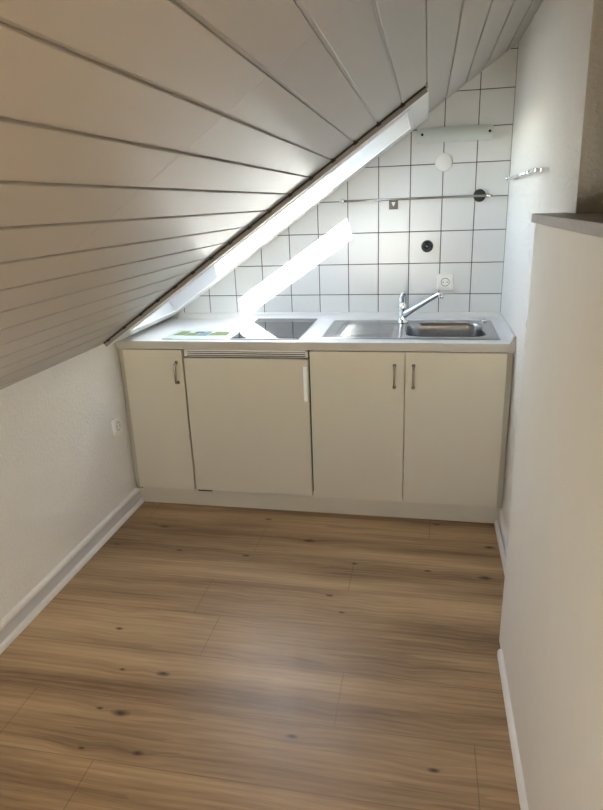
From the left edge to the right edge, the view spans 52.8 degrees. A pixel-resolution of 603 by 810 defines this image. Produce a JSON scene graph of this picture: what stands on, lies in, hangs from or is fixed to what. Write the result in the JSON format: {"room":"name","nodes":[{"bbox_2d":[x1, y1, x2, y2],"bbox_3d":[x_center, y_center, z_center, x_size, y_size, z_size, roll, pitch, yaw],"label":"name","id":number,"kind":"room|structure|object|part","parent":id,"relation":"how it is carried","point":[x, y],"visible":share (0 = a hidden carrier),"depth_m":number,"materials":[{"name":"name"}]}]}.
{"room":"attic kitchen","nodes":[
{"label":"attic kitchen","id":0,"kind":"room"},
{"bbox_2d":[0,343,136,620],"bbox_3d":[-1.286,0.613,1.374,0.120,1.000,4.999,2,19,11],"label":"wall","id":1,"kind":"structure","parent":0,"point":[63,469],"depth_m":2.47,"materials":[{"name":"white paint"}]},
{"bbox_2d":[0,487,143,653],"bbox_3d":[-1.266,1.148,1.194,0.019,0.097,4.336,2,19,11],"label":"baseboard","id":2,"kind":"structure","parent":1,"relation":"attached to","point":[38,598],"depth_m":2.52,"materials":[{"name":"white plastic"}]},
{"bbox_2d":[111,416,122,436],"bbox_3d":[-0.891,0.102,2.940,0.014,0.081,0.081,2,19,11],"label":"wall socket","id":3,"kind":"object","parent":1,"relation":"attached to","point":[116,423],"visible":1,"depth_m":2.93,"materials":[{"name":"white plastic"}]},
{"bbox_2d":[0,501,519,809],"bbox_3d":[0.254,1.202,1.012,3.272,0.001,4.651,2,19,11],"label":"floor","id":4,"kind":"structure","parent":0,"point":[204,657],"depth_m":2.01,"materials":[{"name":"brown wood"}]},
{"bbox_2d":[118,348,195,489],"bbox_3d":[-0.665,0.059,3.235,0.332,0.842,0.553,2,19,11],"label":"base cabinet","id":5,"kind":"object","parent":4,"relation":"on","point":[155,378],"depth_m":2.99,"materials":[{"name":"beige laminate"}]},
{"bbox_3d":[-0.828,0.033,3.183,0.031,0.748,0.296,2,19,11],"label":"filler panel","id":6,"kind":"part","parent":5,"relation":"part of","materials":[{"name":"beige laminate"}]},
{"bbox_3d":[-0.593,-0.149,2.871,0.017,0.115,0.035,2,19,11],"label":"door handle","id":7,"kind":"part","parent":5,"relation":"part of","materials":[{"name":"silver metal"}]},
{"bbox_2d":[184,349,313,495],"bbox_3d":[-0.202,0.071,3.148,0.597,0.840,0.543,2,19,11],"label":"fridge","id":8,"kind":"object","parent":4,"relation":"on","point":[250,410],"visible":0.79,"depth_m":2.89,"materials":[{"name":"white plastic"}]},
{"bbox_3d":[0.020,-0.096,2.766,0.020,0.166,0.024,2,19,11],"label":"door handle","id":9,"kind":"part","parent":8,"relation":"part of","materials":[{"name":"white plastic"}]},
{"bbox_2d":[140,487,498,522],"bbox_3d":[0.043,0.481,3.041,1.820,0.112,0.016,2,19,11],"label":"plinth","id":10,"kind":"object","parent":4,"relation":"on","point":[402,509],"visible":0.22,"depth_m":3.02,"materials":[{"name":"beige laminate"}]},
{"bbox_2d":[309,350,512,507],"bbox_3d":[0.526,0.093,2.998,0.877,0.842,0.553,2,19,11],"label":"base cabinet","id":11,"kind":"object","parent":4,"relation":"on","point":[407,426],"depth_m":2.75,"materials":[{"name":"beige laminate"}]},
{"bbox_2d":[115,312,515,352],"bbox_3d":[0.061,-0.371,2.998,1.820,0.069,0.598,2,19,11],"label":"countertop","id":12,"kind":"structure","parent":11,"relation":"on","point":[151,337],"depth_m":2.86,"materials":[{"name":"white laminate"}]},
{"bbox_2d":[162,330,236,339],"bbox_3d":[-0.486,-0.341,2.946,0.318,0.004,0.219,2,19,11],"label":"leaflet","id":13,"kind":"object","parent":12,"relation":"on","point":[180,334],"visible":1,"depth_m":2.93,"materials":[{"name":"white paper"}]},
{"bbox_2d":[174,331,228,335],"bbox_3d":[-0.485,-0.350,2.968,0.274,0.001,0.107,2,19,11],"label":"print","id":14,"kind":"object","parent":13,"relation":"on","point":[178,333],"depth_m":2.97},
{"bbox_2d":[230,318,317,339],"bbox_3d":[-0.124,-0.383,3.029,0.327,0.006,0.516,2,19,11],"label":"cooktop","id":15,"kind":"object","parent":12,"relation":"in","point":[261,328],"visible":1,"depth_m":2.99,"materials":[{"name":"black ceramic"}]},
{"bbox_2d":[320,319,500,339],"bbox_3d":[0.516,-0.294,2.918,0.788,0.166,0.442,2,19,11],"label":"sink","id":16,"kind":"object","parent":12,"relation":"in","point":[483,329],"visible":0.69,"depth_m":2.99,"materials":[{"name":"silver metal"}]},
{"bbox_2d":[397,292,443,322],"bbox_3d":[0.574,-0.473,2.964,0.055,0.163,0.252,-19,24,-41],"label":"mixer tap","id":17,"kind":"object","parent":12,"relation":"on","point":[404,312],"visible":1,"depth_m":3.00,"materials":[{"name":"silver metal"}]},
{"bbox_3d":[0.501,-0.529,3.009,0.040,0.068,0.046,2,19,11],"label":"lever","id":18,"kind":"part","parent":17,"relation":"part of","materials":[{"name":"silver metal"}]},
{"bbox_3d":[0.257,0.106,2.808,0.424,0.724,0.018,2,19,11],"label":"door","id":19,"kind":"part","parent":11,"relation":"part of","materials":[{"name":"beige laminate"}]},
{"bbox_3d":[0.407,-0.121,2.672,0.017,0.115,0.035,2,19,11],"label":"door handle","id":20,"kind":"part","parent":11,"relation":"part of","materials":[{"name":"silver metal"}]},
{"bbox_3d":[0.488,-0.119,2.656,0.017,0.115,0.035,2,19,11],"label":"door handle","id":21,"kind":"part","parent":11,"relation":"part of","materials":[{"name":"silver metal"}]},
{"bbox_3d":[0.676,0.118,2.725,0.425,0.724,0.018,2,19,11],"label":"door","id":22,"kind":"part","parent":11,"relation":"part of","materials":[{"name":"beige laminate"}]},
{"bbox_3d":[0.929,0.079,2.832,0.024,0.741,0.296,2,19,11],"label":"filler panel","id":23,"kind":"part","parent":11,"relation":"part of","materials":[{"name":"beige laminate"}]},
{"bbox_2d":[0,0,542,389],"bbox_3d":[0.267,-0.746,0.536,3.310,2.259,5.099,2,19,11],"label":"ceiling","id":24,"kind":"structure","parent":0,"point":[139,139],"depth_m":1.11,"materials":[{"name":"laminate"}]},
{"bbox_2d":[104,85,491,346],"bbox_3d":[-0.048,-0.906,2.722,1.797,1.156,0.819,2,19,11],"label":"window","id":25,"kind":"structure","parent":24,"relation":"attached to","point":[414,111],"depth_m":2.83,"materials":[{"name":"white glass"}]},
{"bbox_3d":[0.551,-1.012,2.980,0.730,0.024,0.040,2,19,11],"label":"utensil rail","id":26,"kind":"part","parent":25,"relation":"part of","materials":[{"name":"silver metal"}]},
{"bbox_2d":[168,43,518,318],"bbox_3d":[0.072,-0.675,3.280,1.968,2.155,0.120,2,19,11],"label":"wall","id":27,"kind":"structure","parent":0,"point":[337,256],"depth_m":3.06,"materials":[{"name":"white tile"}]},
{"bbox_2d":[389,200,397,209],"bbox_3d":[0.457,-0.996,3.020,0.045,0.046,0.012,2,19,11],"label":"plate","id":28,"kind":"object","parent":27,"relation":"attached to","point":[392,204],"visible":0.74,"depth_m":3.02,"materials":[{"name":"grey metal"}]},
{"bbox_2d":[421,240,432,251],"bbox_3d":[0.629,-0.794,3.042,0.060,0.060,0.031,2,19,11],"label":"pipe stub","id":29,"kind":"object","parent":27,"relation":"attached to","point":[427,245],"visible":1,"depth_m":3.03,"materials":[{"name":"grey metal"}]},
{"bbox_2d":[435,153,452,171],"bbox_3d":[0.683,-1.166,2.919,0.084,0.084,0.006,2,19,11],"label":"cover","id":30,"kind":"object","parent":27,"relation":"attached to","point":[444,161],"visible":1,"depth_m":2.92,"materials":[{"name":"white plastic"}]},
{"bbox_2d":[437,274,453,289],"bbox_3d":[0.730,-0.625,3.087,0.081,0.081,0.014,2,19,11],"label":"wall socket","id":31,"kind":"object","parent":27,"relation":"attached to","point":[444,281],"visible":1,"depth_m":3.08,"materials":[{"name":"white plastic"}]},
{"bbox_2d":[417,124,492,143],"bbox_3d":[0.719,-1.272,2.853,0.345,0.065,0.047,2,19,11],"label":"wall lamp","id":32,"kind":"object","parent":27,"relation":"attached to","point":[472,132],"visible":1,"depth_m":2.84,"materials":[{"name":"white plastic"}]},
{"bbox_2d":[473,189,485,201],"bbox_3d":[0.859,-1.011,2.932,0.059,0.059,0.011,2,19,11],"label":"rosette","id":33,"kind":"object","parent":27,"relation":"attached to","point":[479,191],"visible":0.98,"depth_m":2.93,"materials":[{"name":"black plastic"}]},
{"bbox_2d":[497,223,602,809],"bbox_3d":[0.345,0.328,0.136,0.102,2.200,3.510,2,19,11],"label":"wall","id":34,"kind":"structure","parent":0,"point":[551,636],"depth_m":1.29,"materials":[{"name":"white paint"}]},
{"bbox_2d":[531,212,602,237],"bbox_3d":[0.692,-0.357,1.190,0.307,0.023,1.023,2,19,11],"label":"trim","id":35,"kind":"structure","parent":34,"relation":"on","point":[585,223],"depth_m":1.27,"materials":[{"name":"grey wood"}]},
{"bbox_2d":[501,0,602,532],"bbox_3d":[1.531,-0.779,2.158,1.364,2.950,1.574,2,19,11],"label":"wall","id":36,"kind":"structure","parent":0,"point":[558,119],"depth_m":1.99,"materials":[{"name":"white paint"}]},
{"bbox_2d":[494,508,507,575],"bbox_3d":[0.845,0.649,2.483,0.029,0.086,0.806,2,19,11],"label":"baseboard","id":37,"kind":"structure","parent":36,"relation":"attached to","point":[500,526],"depth_m":2.68,"materials":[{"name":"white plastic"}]},
{"bbox_2d":[505,167,548,180],"bbox_3d":[0.851,-0.881,2.328,0.042,0.019,0.819,2,19,11],"label":"hook rail","id":38,"kind":"object","parent":36,"relation":"attached to","point":[546,169],"visible":1,"depth_m":2.08,"materials":[{"name":"silver metal"}]}
]}

